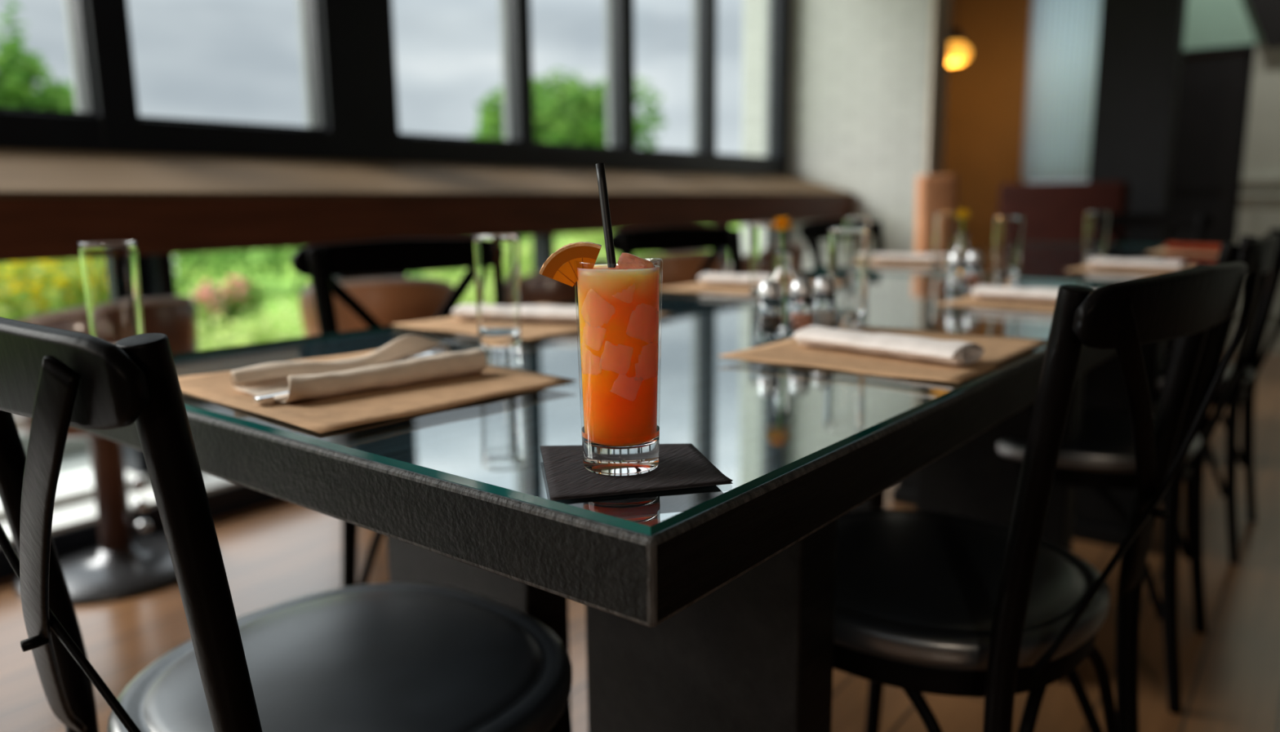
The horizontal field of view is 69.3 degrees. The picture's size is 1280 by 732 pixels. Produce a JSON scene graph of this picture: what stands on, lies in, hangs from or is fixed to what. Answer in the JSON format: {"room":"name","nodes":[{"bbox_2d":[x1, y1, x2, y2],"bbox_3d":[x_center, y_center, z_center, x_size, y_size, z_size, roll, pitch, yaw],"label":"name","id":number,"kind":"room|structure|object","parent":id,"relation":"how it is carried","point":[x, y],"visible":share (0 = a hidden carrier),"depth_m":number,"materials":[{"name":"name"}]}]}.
{"room":"restaurant dining room","nodes":[
{"label":"restaurant dining room","id":0,"kind":"room"},
{"bbox_2d":[0,468,202,521],"bbox_3d":[-1.828,0.443,2.674,0.240,0.130,9.100,7,13,36],"label":"wall","id":1,"kind":"structure","parent":0,"point":[74,487],"depth_m":2.76,"materials":[{"name":"paint"}]},
{"bbox_2d":[0,0,96,116],"bbox_3d":[-2.159,-0.843,1.979,0.100,2.650,1.785,7,13,36],"label":"window","id":2,"kind":"structure","parent":1,"relation":"in","point":[74,11],"depth_m":2.68,"materials":[{"name":"black paint"}]},
{"bbox_2d":[0,472,237,543],"bbox_3d":[-1.659,0.478,2.553,0.180,0.100,9.100,7,13,36],"label":"trim","id":3,"kind":"structure","parent":1,"relation":"attached to","point":[84,513],"depth_m":2.65,"materials":[{"name":"stone"}]},
{"bbox_2d":[0,148,855,297],"bbox_3d":[-1.561,-0.061,2.384,0.468,0.997,9.089,7,13,36],"label":"window sill","id":4,"kind":"structure","parent":3,"relation":"on","point":[522,201],"depth_m":2.88,"materials":[{"name":"brown wood"}]},
{"bbox_2d":[0,148,855,197],"bbox_3d":[-1.566,-0.486,2.308,0.468,0.134,9.089,7,13,36],"label":"countertop","id":5,"kind":"structure","parent":4,"relation":"on","point":[24,173],"depth_m":2.97,"materials":[{"name":"brown wood"}]},
{"bbox_2d":[138,0,325,130],"bbox_3d":[-1.362,-1.038,3.030,0.100,2.650,0.662,7,13,36],"label":"window","id":6,"kind":"structure","parent":1,"relation":"in","point":[308,19],"depth_m":3.27,"materials":[{"name":"black paint"}]},
{"bbox_2d":[0,0,791,475],"bbox_3d":[-1.803,-1.029,2.382,0.100,2.870,9.100,7,13,36],"label":"window frame","id":7,"kind":"structure","parent":1,"relation":"attached to","point":[357,37],"depth_m":3.30,"materials":[{"name":"black paint"}]},
{"bbox_2d":[399,0,781,159],"bbox_3d":[-0.058,-1.353,4.733,0.120,2.650,3.061,7,13,36],"label":"window","id":8,"kind":"structure","parent":1,"relation":"in","point":[515,21],"depth_m":4.64,"materials":[{"name":"black paint"}]},
{"bbox_2d":[0,350,1279,731],"bbox_3d":[1.874,0.707,1.628,6.780,0.100,11.800,7,13,36],"label":"floor","id":9,"kind":"structure","parent":0,"point":[281,551],"depth_m":2.13,"materials":[{"name":"brown wood"}]},
{"bbox_2d":[12,295,198,605],"bbox_3d":[-1.387,0.179,2.406,0.482,0.733,0.494,5,11,28],"label":"stool","id":10,"kind":"object","parent":9,"relation":"on","point":[124,566],"visible":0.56,"depth_m":2.38,"materials":[{"name":"metal"}]},
{"bbox_2d":[0,317,572,731],"bbox_3d":[-0.326,0.357,0.929,0.481,0.881,0.529,8,13,39],"label":"chair","id":11,"kind":"object","parent":9,"relation":"on","point":[384,657],"visible":1,"depth_m":0.86,"materials":[{"name":"black leather"}]},
{"bbox_2d":[297,277,454,337],"bbox_3d":[-0.844,0.058,3.057,0.494,0.733,0.482,-4,11,-18],"label":"stool","id":12,"kind":"object","parent":9,"relation":"on","point":[390,301],"visible":0.27,"depth_m":2.81,"materials":[{"name":"beige leather"}]},
{"bbox_2d":[291,238,475,587],"bbox_3d":[-0.328,0.206,1.777,0.481,0.881,0.529,-9,13,-39],"label":"chair","id":13,"kind":"object","parent":9,"relation":"on","point":[322,263],"visible":0.24,"depth_m":1.82,"materials":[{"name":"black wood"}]},
{"bbox_2d":[520,258,607,305],"bbox_3d":[-0.350,-0.062,3.707,0.482,0.733,0.494,4,11,24],"label":"stool","id":14,"kind":"object","parent":9,"relation":"on","point":[536,288],"visible":0.12,"depth_m":3.43,"materials":[{"name":"brown leather"}]},
{"bbox_2d":[69,269,1116,731],"bbox_3d":[0.246,0.287,1.630,0.914,0.758,1.910,7,13,38],"label":"dining table","id":15,"kind":"object","parent":9,"relation":"on","point":[711,608],"visible":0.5,"depth_m":0.92,"materials":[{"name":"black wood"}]},
{"bbox_2d":[77,240,143,344],"bbox_3d":[-0.640,-0.075,1.127,0.062,0.150,0.062,-2,10,-11],"label":"glass","id":16,"kind":"object","parent":15,"relation":"on","point":[110,271],"visible":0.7,"depth_m":1.10,"materials":[{"name":"glass"}]},
{"bbox_2d":[177,349,577,434],"bbox_3d":[-0.302,0.017,1.009,0.360,0.003,0.300,8,13,41],"label":"place mat","id":17,"kind":"object","parent":15,"relation":"on","point":[320,415],"visible":0.44,"depth_m":0.93,"materials":[{"name":"paper"}]},
{"bbox_2d":[230,334,486,403],"bbox_3d":[-0.298,-0.002,0.997,0.246,0.041,0.119,-10,14,-42],"label":"linen napkin","id":18,"kind":"object","parent":17,"relation":"on","point":[304,380],"visible":0.98,"depth_m":0.97,"materials":[{"name":"fabric"}]},
{"bbox_2d":[253,390,288,404],"bbox_3d":[-0.292,0.016,0.969,0.018,0.011,0.223,9,14,43],"label":"table knife","id":19,"kind":"object","parent":18,"relation":"in","point":[275,397],"visible":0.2,"depth_m":0.90,"materials":[{"name":"metal"}]},
{"bbox_2d":[394,339,459,362],"bbox_3d":[-0.281,0.005,1.004,0.024,0.039,0.220,6,12,33],"label":"fork","id":20,"kind":"object","parent":18,"relation":"in","point":[428,352],"visible":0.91,"depth_m":1.06,"materials":[{"name":"metal"}]},
{"bbox_2d":[471,234,520,351],"bbox_3d":[-0.188,-0.098,1.228,0.062,0.150,0.062,4,11,24],"label":"glass","id":21,"kind":"object","parent":15,"relation":"on","point":[496,257],"visible":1,"depth_m":1.21,"materials":[{"name":"glass"}]},
{"bbox_2d":[392,303,675,340],"bbox_3d":[-0.167,-0.077,1.527,0.300,0.003,0.360,7,13,36],"label":"place mat","id":22,"kind":"object","parent":15,"relation":"on","point":[530,330],"visible":0.32,"depth_m":1.45,"materials":[{"name":"paper"}]},
{"bbox_2d":[451,303,579,323],"bbox_3d":[-0.188,-0.086,1.502,0.239,0.026,0.073,2,11,17],"label":"rolled napkin","id":23,"kind":"object","parent":22,"relation":"on","point":[548,313],"visible":0.57,"depth_m":1.47,"materials":[{"name":"fabric"}]},
{"bbox_2d":[540,443,733,501],"bbox_3d":[-0.007,0.072,0.678,0.125,0.004,0.139,-2,10,-9],"label":"coaster","id":24,"kind":"object","parent":15,"relation":"on","point":[680,466],"visible":0.75,"depth_m":0.65,"materials":[{"name":"black paper"}]},
{"bbox_2d":[574,257,662,475],"bbox_3d":[-0.015,-0.001,0.663,0.063,0.150,0.063,-8,12,-36],"label":"cocktail glass","id":25,"kind":"object","parent":24,"relation":"on","point":[620,436],"visible":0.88,"depth_m":0.65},
{"bbox_2d":[539,241,601,287],"bbox_3d":[-0.049,-0.071,0.649,0.044,0.031,0.011,-1,10,0],"label":"wedge","id":26,"kind":"object","parent":25,"relation":"in","point":[585,254],"visible":0.99,"depth_m":0.64,"materials":[{"name":"food"}]},
{"bbox_2d":[581,341,602,375],"bbox_3d":[-0.029,-0.004,0.653,0.024,0.029,0.023,7,13,36],"label":"ice cube","id":27,"kind":"object","parent":25,"relation":"in","point":[590,362],"visible":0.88,"depth_m":0.64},
{"bbox_2d":[582,322,606,351],"bbox_3d":[-0.028,-0.022,0.646,0.025,0.028,0.020,7,13,36],"label":"ice cube","id":28,"kind":"object","parent":25,"relation":"in","point":[593,337],"visible":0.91,"depth_m":0.64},
{"bbox_2d":[581,288,615,328],"bbox_3d":[-0.026,-0.041,0.642,0.033,0.034,0.024,7,13,36],"label":"ice cube","id":29,"kind":"object","parent":25,"relation":"in","point":[596,311],"visible":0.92,"depth_m":0.63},
{"bbox_2d":[595,163,616,267],"bbox_3d":[-0.019,-0.064,0.657,0.006,0.158,0.044,-6,11,-27],"label":"straw","id":30,"kind":"object","parent":25,"relation":"in","point":[600,167],"visible":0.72,"depth_m":0.66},
{"bbox_2d":[600,341,633,374],"bbox_3d":[-0.016,-0.007,0.644,0.024,0.025,0.020,0,10,6],"label":"ice cube","id":31,"kind":"object","parent":25,"relation":"in","point":[617,359],"visible":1,"depth_m":0.64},
{"bbox_2d":[611,283,635,303],"bbox_3d":[-0.011,-0.051,0.636,0.021,0.026,0.024,2,10,14],"label":"ice cube","id":32,"kind":"object","parent":25,"relation":"in","point":[626,295],"visible":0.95,"depth_m":0.63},
{"bbox_2d":[610,373,643,401],"bbox_3d":[-0.011,0.013,0.647,0.024,0.026,0.019,-4,11,-20],"label":"ice cube","id":33,"kind":"object","parent":25,"relation":"in","point":[627,388],"visible":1,"depth_m":0.64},
{"bbox_2d":[614,253,654,269],"bbox_3d":[-0.005,-0.064,0.653,0.030,0.032,0.029,1,10,9],"label":"ice cube","id":34,"kind":"object","parent":25,"relation":"in","point":[632,262],"visible":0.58,"depth_m":0.64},
{"bbox_2d":[626,302,658,343],"bbox_3d":[0.001,-0.030,0.645,0.029,0.032,0.024,-3,10,-13],"label":"ice cube","id":35,"kind":"object","parent":25,"relation":"in","point":[643,321],"visible":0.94,"depth_m":0.64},
{"bbox_2d":[634,342,658,380],"bbox_3d":[0.002,-0.003,0.650,0.022,0.029,0.026,-1,10,0],"label":"ice cube","id":36,"kind":"object","parent":25,"relation":"in","point":[646,367],"visible":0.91,"depth_m":0.64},
{"bbox_2d":[659,280,814,294],"bbox_3d":[0.262,-0.181,2.089,0.300,0.003,0.360,7,12,35],"label":"place mat","id":37,"kind":"object","parent":15,"relation":"on","point":[719,288],"visible":0.32,"depth_m":2.04,"materials":[{"name":"paper"}]},
{"bbox_2d":[697,273,804,285],"bbox_3d":[0.247,-0.194,2.084,0.239,0.026,0.073,5,11,28],"label":"rolled napkin","id":38,"kind":"object","parent":37,"relation":"on","point":[705,278],"visible":0.59,"depth_m":2.08,"materials":[{"name":"fabric"}]},
{"bbox_2d":[750,222,783,303],"bbox_3d":[0.238,-0.195,1.750,0.062,0.150,0.062,-2,10,-11],"label":"glass","id":39,"kind":"object","parent":15,"relation":"on","point":[764,241],"visible":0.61,"depth_m":1.72,"materials":[{"name":"glass"}]},
{"bbox_2d":[754,280,783,337],"bbox_3d":[0.185,-0.083,1.322,0.042,0.080,0.042,7,13,36],"label":"glass shaker","id":40,"kind":"object","parent":15,"relation":"on","point":[769,321],"visible":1,"depth_m":1.31,"materials":[{"name":"glass"}]},
{"bbox_2d":[768,216,798,331],"bbox_3d":[0.214,-0.138,1.379,0.058,0.168,0.058,7,13,36],"label":"bud vase","id":41,"kind":"object","parent":15,"relation":"on","point":[784,273],"visible":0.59,"depth_m":1.36,"materials":[{"name":"clear glass"}]},
{"bbox_2d":[786,279,815,335],"bbox_3d":[0.233,-0.086,1.336,0.042,0.080,0.042,7,13,36],"label":"glass shaker","id":42,"kind":"object","parent":15,"relation":"on","point":[801,313],"visible":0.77,"depth_m":1.32,"materials":[{"name":"glass"}]},
{"bbox_2d":[813,275,837,328],"bbox_3d":[0.274,-0.093,1.376,0.042,0.080,0.042,7,13,36],"label":"glass shaker","id":43,"kind":"object","parent":15,"relation":"on","point":[824,298],"visible":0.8,"depth_m":1.36,"materials":[{"name":"glass"}]},
{"bbox_2d":[828,226,871,327],"bbox_3d":[0.316,-0.135,1.407,0.062,0.150,0.062,-2,10,-11],"label":"glass","id":44,"kind":"object","parent":15,"relation":"on","point":[849,247],"visible":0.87,"depth_m":1.38,"materials":[{"name":"glass"}]},
{"bbox_2d":[844,217,871,226],"bbox_3d":[0.519,-0.281,2.218,0.062,0.150,0.062,-9,13,-40],"label":"glass","id":45,"kind":"object","parent":15,"relation":"on","point":[848,221],"visible":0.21,"depth_m":2.18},
{"bbox_2d":[718,325,1047,383],"bbox_3d":[0.326,-0.023,1.194,0.300,0.003,0.360,7,13,38],"label":"place mat","id":46,"kind":"object","parent":15,"relation":"on","point":[999,351],"visible":0.59,"depth_m":1.13,"materials":[{"name":"paper"}]},
{"bbox_2d":[793,325,984,365],"bbox_3d":[0.299,-0.027,1.143,0.073,0.026,0.239,-10,13,-41],"label":"rolled napkin","id":47,"kind":"object","parent":46,"relation":"on","point":[909,347],"visible":1,"depth_m":1.10,"materials":[{"name":"fabric"}]},
{"bbox_2d":[946,208,971,279],"bbox_3d":[0.702,-0.257,2.021,0.058,0.168,0.058,-1,10,-3],"label":"bud vase","id":48,"kind":"object","parent":15,"relation":"on","point":[962,238],"visible":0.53,"depth_m":2.01,"materials":[{"name":"clear glass"}]},
{"bbox_2d":[964,251,983,289],"bbox_3d":[0.713,-0.205,1.978,0.042,0.080,0.042,7,13,36],"label":"glass shaker","id":49,"kind":"object","parent":15,"relation":"on","point":[974,271],"visible":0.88,"depth_m":1.96,"materials":[{"name":"glass"}]},
{"bbox_2d":[935,294,1055,312],"bbox_3d":[0.765,-0.123,1.731,0.300,0.003,0.360,7,13,37],"label":"place mat","id":50,"kind":"object","parent":15,"relation":"on","point":[971,301],"visible":0.23,"depth_m":1.68,"materials":[{"name":"paper"}]},
{"bbox_2d":[971,284,1058,302],"bbox_3d":[0.732,-0.131,1.703,0.239,0.026,0.073,8,13,41],"label":"rolled napkin","id":51,"kind":"object","parent":50,"relation":"on","point":[1037,294],"visible":0.63,"depth_m":1.71,"materials":[{"name":"fabric"}]},
{"bbox_2d":[992,216,1023,283],"bbox_3d":[0.836,-0.265,2.108,0.062,0.150,0.062,-2,10,-6],"label":"glass","id":52,"kind":"object","parent":15,"relation":"on","point":[1008,230],"visible":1,"depth_m":2.09,"materials":[{"name":"glass"}]},
{"bbox_2d":[612,226,743,284],"bbox_3d":[0.236,0.082,2.445,0.481,0.881,0.529,-8,13,-37],"label":"chair","id":53,"kind":"object","parent":9,"relation":"on","point":[664,239],"visible":0.21,"depth_m":2.59,"materials":[{"name":"black wood"}]},
{"bbox_2d":[640,250,722,288],"bbox_3d":[0.143,-0.183,4.358,0.494,0.733,0.482,-5,11,-25],"label":"stool","id":54,"kind":"object","parent":9,"relation":"on","point":[679,268],"visible":0.2,"depth_m":4.08,"materials":[{"name":"beige leather"}]},
{"bbox_2d":[724,241,804,274],"bbox_3d":[0.642,-0.305,5.015,0.482,0.733,0.494,4,11,26],"label":"stool","id":55,"kind":"object","parent":9,"relation":"on","point":[798,247],"visible":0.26,"depth_m":4.80,"materials":[{"name":"brown leather"}]},
{"bbox_2d":[799,219,884,270],"bbox_3d":[0.861,-0.054,3.171,0.481,0.881,0.530,-10,14,-42],"label":"chair","id":56,"kind":"object","parent":9,"relation":"on","point":[812,232],"visible":0.11,"depth_m":3.19,"materials":[{"name":"black wood"}]},
{"bbox_2d":[915,174,958,253],"bbox_3d":[1.530,-0.469,4.930,0.400,1.067,0.486,1,10,7],"label":"chair","id":57,"kind":"object","parent":9,"relation":"on","point":[935,193],"visible":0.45,"depth_m":4.66,"materials":[{"name":"wood"}]},
{"bbox_2d":[816,241,1217,547],"bbox_3d":[1.440,0.012,3.109,0.914,0.758,1.910,7,13,38],"label":"dining table","id":58,"kind":"object","parent":9,"relation":"on","point":[1095,522],"visible":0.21,"depth_m":2.56,"materials":[{"name":"black wood"}]},
{"bbox_2d":[868,259,988,266],"bbox_3d":[0.854,-0.317,2.820,0.300,0.003,0.360,7,13,36],"label":"place mat","id":59,"kind":"object","parent":58,"relation":"on","point":[872,262],"visible":0.23,"depth_m":2.75,"materials":[{"name":"paper"}]},
{"bbox_2d":[872,253,933,262],"bbox_3d":[0.822,-0.325,2.791,0.239,0.026,0.073,6,12,31],"label":"rolled napkin","id":60,"kind":"object","parent":59,"relation":"on","point":[925,258],"visible":0.79,"depth_m":2.78,"materials":[{"name":"fabric"}]},
{"bbox_2d":[933,213,957,268],"bbox_3d":[0.850,-0.350,2.589,0.062,0.150,0.062,-9,13,-40],"label":"glass","id":61,"kind":"object","parent":58,"relation":"on","point":[944,227],"visible":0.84,"depth_m":2.56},
{"bbox_2d":[945,252,965,290],"bbox_3d":[0.669,-0.201,1.961,0.042,0.080,0.042,7,13,36],"label":"glass shaker","id":62,"kind":"object","parent":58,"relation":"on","point":[955,281],"visible":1,"depth_m":1.95,"materials":[{"name":"glass"}]},
{"bbox_2d":[1083,211,1109,264],"bbox_3d":[1.316,-0.371,2.676,0.062,0.150,0.062,-2,10,-11],"label":"glass","id":63,"kind":"object","parent":58,"relation":"on","point":[1096,223],"visible":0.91,"depth_m":2.65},
{"bbox_2d":[1066,264,1196,274],"bbox_3d":[1.347,-0.262,2.482,0.300,0.003,0.360,7,13,38],"label":"place mat","id":64,"kind":"object","parent":58,"relation":"on","point":[1086,268],"visible":0.44,"depth_m":2.42,"materials":[{"name":"paper"}]},
{"bbox_2d":[1087,257,1188,270],"bbox_3d":[1.314,-0.270,2.453,0.073,0.026,0.239,-10,14,-42],"label":"rolled napkin","id":65,"kind":"object","parent":64,"relation":"on","point":[1156,264],"visible":1,"depth_m":2.42,"materials":[{"name":"fabric"}]},
{"bbox_2d":[1146,248,1218,255],"bbox_3d":[1.937,-0.392,3.178,0.300,0.003,0.360,7,13,38],"label":"place mat","id":66,"kind":"object","parent":58,"relation":"on","point":[1165,251],"visible":0.48,"depth_m":3.15,"materials":[{"name":"paper"}]},
{"bbox_2d":[1165,242,1221,252],"bbox_3d":[1.915,-0.404,3.165,0.070,0.028,0.233,-5,11,-23],"label":"rolled napkin","id":67,"kind":"object","parent":66,"relation":"on","point":[1171,246],"visible":0.82,"depth_m":3.16,"materials":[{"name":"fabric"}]},
{"bbox_2d":[833,261,1257,731],"bbox_3d":[0.412,0.301,1.200,0.481,0.881,0.530,-10,14,-42],"label":"chair","id":68,"kind":"object","parent":9,"relation":"on","point":[929,602],"visible":0.86,"depth_m":1.04,"materials":[{"name":"black wood"}]},
{"bbox_2d":[998,181,1130,244],"bbox_3d":[2.225,-0.481,5.062,0.660,1.030,0.580,7,13,36],"label":"banquette","id":69,"kind":"object","parent":9,"relation":"on","point":[1051,212],"visible":0.22,"depth_m":5.11,"materials":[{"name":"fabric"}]},
{"bbox_2d":[997,233,1279,714],"bbox_3d":[0.971,0.166,1.929,0.530,0.881,0.481,7,13,36],"label":"chair","id":70,"kind":"object","parent":9,"relation":"on","point":[1102,458],"visible":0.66,"depth_m":1.75,"materials":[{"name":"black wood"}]},
{"bbox_2d":[1107,212,1213,244],"bbox_3d":[2.087,-0.202,3.931,0.481,0.881,0.530,7,13,36],"label":"chair","id":71,"kind":"object","parent":9,"relation":"on","point":[1197,223],"visible":0.16,"depth_m":4.01,"materials":[{"name":"black wood"}]},
{"bbox_2d":[1157,227,1279,564],"bbox_3d":[1.538,0.036,2.627,0.529,0.881,0.481,7,13,38],"label":"chair","id":72,"kind":"object","parent":9,"relation":"on","point":[1244,393],"visible":0.37,"depth_m":2.45,"materials":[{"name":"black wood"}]},
{"bbox_2d":[741,0,932,271],"bbox_3d":[1.250,-1.617,5.882,1.250,3.000,0.240,7,13,36],"label":"wall","id":73,"kind":"structure","parent":0,"point":[859,69],"depth_m":5.69,"materials":[{"name":"white paint"}]},
{"bbox_2d":[0,484,282,581],"bbox_3d":[-1.581,0.494,2.496,0.015,0.085,9.100,7,13,36],"label":"baseboard","id":74,"kind":"structure","parent":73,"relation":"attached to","point":[227,501],"depth_m":2.69,"materials":[{"name":"black paint"}]},
{"bbox_2d":[924,0,951,174],"bbox_3d":[1.768,-1.557,5.514,0.024,3.000,0.260,7,13,36],"label":"trim","id":75,"kind":"structure","parent":73,"relation":"attached to","point":[940,9],"depth_m":5.46,"materials":[{"name":"beige paint"}]},
{"bbox_2d":[942,0,1243,248],"bbox_3d":[3.304,-1.900,7.355,2.650,3.000,0.100,7,13,36],"label":"wall","id":76,"kind":"structure","parent":0,"point":[986,94],"depth_m":7.60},
{"bbox_2d":[1020,0,1102,182],"bbox_3d":[3.271,-2.359,7.167,0.511,1.830,0.038,7,13,36],"label":"window","id":77,"kind":"structure","parent":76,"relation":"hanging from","point":[1064,34],"depth_m":7.20,"materials":[{"name":"glass"}]},
{"bbox_2d":[1088,0,1186,244],"bbox_3d":[2.840,-1.530,5.302,0.400,3.000,0.200,7,13,36],"label":"pillar","id":78,"kind":"structure","parent":0,"point":[1141,42],"depth_m":5.22,"materials":[{"name":"black paint"}]},
{"bbox_2d":[1182,0,1279,325],"bbox_3d":[5.188,-1.402,4.445,5.200,3.000,0.080,7,13,36],"label":"wall","id":79,"kind":"structure","parent":0,"point":[1262,145],"depth_m":5.54,"materials":[{"name":"paint"}]},
{"bbox_2d":[1165,51,1251,244],"bbox_3d":[3.476,-1.011,5.802,0.430,1.790,0.062,7,13,36],"label":"door","id":80,"kind":"structure","parent":79,"relation":"in","point":[1213,91],"depth_m":5.69,"materials":[{"name":"black paint"}]},
{"bbox_2d":[1182,44,1255,57],"bbox_3d":[3.455,-1.919,5.651,0.500,0.030,0.080,7,13,36],"label":"trim","id":81,"kind":"structure","parent":79,"relation":"attached to","point":[1239,48],"depth_m":5.59,"materials":[{"name":"black paint"}]},
{"bbox_2d":[1226,176,1279,354],"bbox_3d":[5.448,-0.406,4.369,4.500,1.060,0.040,7,13,36],"label":"trim","id":82,"kind":"structure","parent":79,"relation":"attached to","point":[1275,349],"depth_m":5.59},
{"bbox_2d":[1248,0,1279,48],"bbox_3d":[3.526,-2.471,5.411,0.650,1.200,0.068,7,13,36],"label":"trim","id":83,"kind":"structure","parent":79,"relation":"attached to","point":[1266,12],"depth_m":5.37,"materials":[{"name":"black paint"}]},
{"bbox_2d":[1231,50,1254,244],"bbox_3d":[4.000,-1.676,6.057,0.060,3.000,1.180,7,13,36],"label":"trim","id":84,"kind":"structure","parent":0,"point":[1252,55],"depth_m":5.62,"materials":[{"name":"black paint"}]},
{"bbox_3d":[1.714,-2.360,1.180,7.100,0.100,11.800,7,13,36],"label":"ceiling","id":85,"kind":"structure","parent":0,"visible":0},
{"bbox_2d":[947,0,971,66],"bbox_3d":[2.278,-2.728,6.647,0.236,1.098,0.236,7,13,36],"label":"pendant lamp","id":86,"kind":"object","parent":85,"relation":"hanging from","point":[959,52],"visible":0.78,"depth_m":6.66,"materials":[{"name":"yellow glass"}]},
{"label":"outside","id":87,"kind":"structure","parent":0,"visible":0},
{"bbox_2d":[4,225,741,349],"bbox_3d":[-20.568,-3.865,27.573,60.000,0.562,80.000,7,13,36],"label":"bushes","id":88,"kind":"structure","parent":87,"point":[285,291],"depth_m":9.31,"materials":[{"name":"plant"}]},
{"bbox_2d":[0,0,75,111],"bbox_3d":[-7.995,-2.826,12.352,2.440,3.909,2.956,-3,10,-11],"label":"conifer tree","id":89,"kind":"object","parent":88,"relation":"on","point":[17,86],"visible":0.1,"depth_m":11.96,"materials":[{"name":"green plant"}]},
{"bbox_2d":[0,258,86,320],"bbox_3d":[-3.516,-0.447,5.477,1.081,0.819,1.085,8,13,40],"label":"flowering shrub","id":90,"kind":"object","parent":88,"relation":"on","point":[25,285],"visible":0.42,"depth_m":5.26,"materials":[{"name":"yellow plant"}]},
{"bbox_2d":[18,433,91,475],"bbox_3d":[-1.233,0.275,4.412,0.870,0.440,12.600,7,13,36],"label":"path","id":91,"kind":"structure","parent":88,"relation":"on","point":[76,457],"depth_m":3.45,"materials":[{"name":"grey concrete"}]},
{"bbox_2d":[78,250,236,295],"bbox_3d":[-4.069,-0.905,7.951,1.159,0.850,1.482,7,13,36],"label":"shrub","id":92,"kind":"object","parent":88,"relation":"on","point":[181,258],"visible":0.14,"depth_m":8.08,"materials":[{"name":"green plant"}]},
{"bbox_2d":[172,257,189,293],"bbox_3d":[-3.707,-0.628,6.964,0.764,0.525,0.731,0,10,5],"label":"flowering shrub","id":93,"kind":"object","parent":88,"relation":"on","point":[176,275],"visible":0.02,"depth_m":6.88,"materials":[{"name":"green plant"}]},
{"bbox_2d":[197,306,214,345],"bbox_3d":[-2.740,-0.165,5.299,0.666,0.538,1.086,-10,14,-43],"label":"shrub","id":94,"kind":"object","parent":88,"relation":"on","point":[199,309],"visible":0.02,"depth_m":5.51,"materials":[{"name":"green plant"}]},
{"bbox_2d":[188,276,268,334],"bbox_3d":[-2.857,-0.386,6.204,0.713,0.439,0.548,7,13,36],"label":"flowering shrub","id":95,"kind":"object","parent":88,"relation":"on","point":[231,304],"visible":0.76,"depth_m":6.10,"materials":[{"name":"green plant"}]},
{"bbox_2d":[198,300,305,351],"bbox_3d":[-2.150,0.000,5.010,1.070,0.669,1.182,7,13,36],"label":"shrub","id":96,"kind":"object","parent":88,"relation":"on","point":[245,335],"visible":0.15,"depth_m":4.92,"materials":[{"name":"green plant"}]},
{"bbox_2d":[213,247,311,291],"bbox_3d":[-3.228,-1.024,8.635,1.408,0.807,1.101,6,12,33],"label":"shrub","id":97,"kind":"object","parent":88,"relation":"on","point":[275,262],"visible":0.23,"depth_m":8.50,"materials":[{"name":"green plant"}]},
{"bbox_2d":[408,268,462,277],"bbox_3d":[-2.413,-1.166,9.296,1.408,0.807,1.101,9,14,42],"label":"shrub","id":98,"kind":"object","parent":88,"relation":"on","point":[414,274],"visible":0.03,"depth_m":9.21,"materials":[{"name":"green plant"}]},
{"bbox_2d":[422,269,475,305],"bbox_3d":[-1.595,-0.533,7.179,0.582,0.471,0.950,-4,11,-17],"label":"shrub","id":99,"kind":"object","parent":88,"relation":"on","point":[440,277],"visible":0.06,"depth_m":7.15,"materials":[{"name":"green plant"}]},
{"bbox_2d":[449,268,476,306],"bbox_3d":[-1.022,-0.306,6.463,1.176,0.736,1.300,-2,10,-8],"label":"shrub","id":100,"kind":"object","parent":88,"relation":"on","point":[467,297],"visible":0.02,"depth_m":6.36,"materials":[{"name":"green plant"}]},
{"bbox_2d":[462,240,562,286],"bbox_3d":[-1.021,-0.742,7.921,0.832,0.673,1.357,0,10,4],"label":"shrub","id":101,"kind":"object","parent":88,"relation":"on","point":[525,270],"visible":0.04,"depth_m":7.88,"materials":[{"name":"green plant"}]},
{"bbox_2d":[463,240,562,288],"bbox_3d":[-1.154,-0.901,9.183,1.300,0.736,1.176,-10,14,-44],"label":"shrub","id":102,"kind":"object","parent":88,"relation":"on","point":[530,244],"visible":0.03,"depth_m":9.22,"materials":[{"name":"green plant"}]},
{"bbox_2d":[520,235,528,250],"bbox_3d":[-1.999,-1.542,11.270,1.159,0.850,1.482,-5,11,-24],"label":"shrub","id":103,"kind":"object","parent":88,"relation":"on","point":[522,237],"visible":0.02,"depth_m":11.05,"materials":[{"name":"green plant"}]},
{"bbox_2d":[520,232,584,248],"bbox_3d":[-1.472,-1.962,12.947,1.630,0.935,1.275,6,12,33],"label":"shrub","id":104,"kind":"object","parent":88,"relation":"on","point":[560,237],"visible":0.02,"depth_m":12.97,"materials":[{"name":"green plant"}]},
{"bbox_2d":[469,69,667,149],"bbox_3d":[-2.365,-6.764,29.887,5.875,5.406,6.138,7,13,36],"label":"broadleaf tree","id":105,"kind":"object","parent":88,"relation":"on","point":[573,114],"visible":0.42,"depth_m":28.20,"materials":[{"name":"green plant"}]},
{"bbox_2d":[554,236,617,263],"bbox_3d":[-0.766,-1.059,10.040,1.070,0.669,1.182,-4,11,-17],"label":"shrub","id":106,"kind":"object","parent":88,"relation":"on","point":[604,254],"visible":0.02,"depth_m":9.98,"materials":[{"name":"green plant"}]},
{"bbox_2d":[561,231,619,261],"bbox_3d":[-0.603,-1.594,11.727,0.919,0.740,1.494,-6,12,-29],"label":"shrub","id":107,"kind":"object","parent":88,"relation":"on","point":[597,237],"visible":0.19,"depth_m":11.51,"materials":[{"name":"green plant"}]},
{"bbox_2d":[596,252,658,262],"bbox_3d":[0.043,-0.922,9.213,1.358,0.673,0.835,6,12,33],"label":"shrub","id":108,"kind":"object","parent":88,"relation":"on","point":[638,255],"visible":0.02,"depth_m":9.28,"materials":[{"name":"green plant"}]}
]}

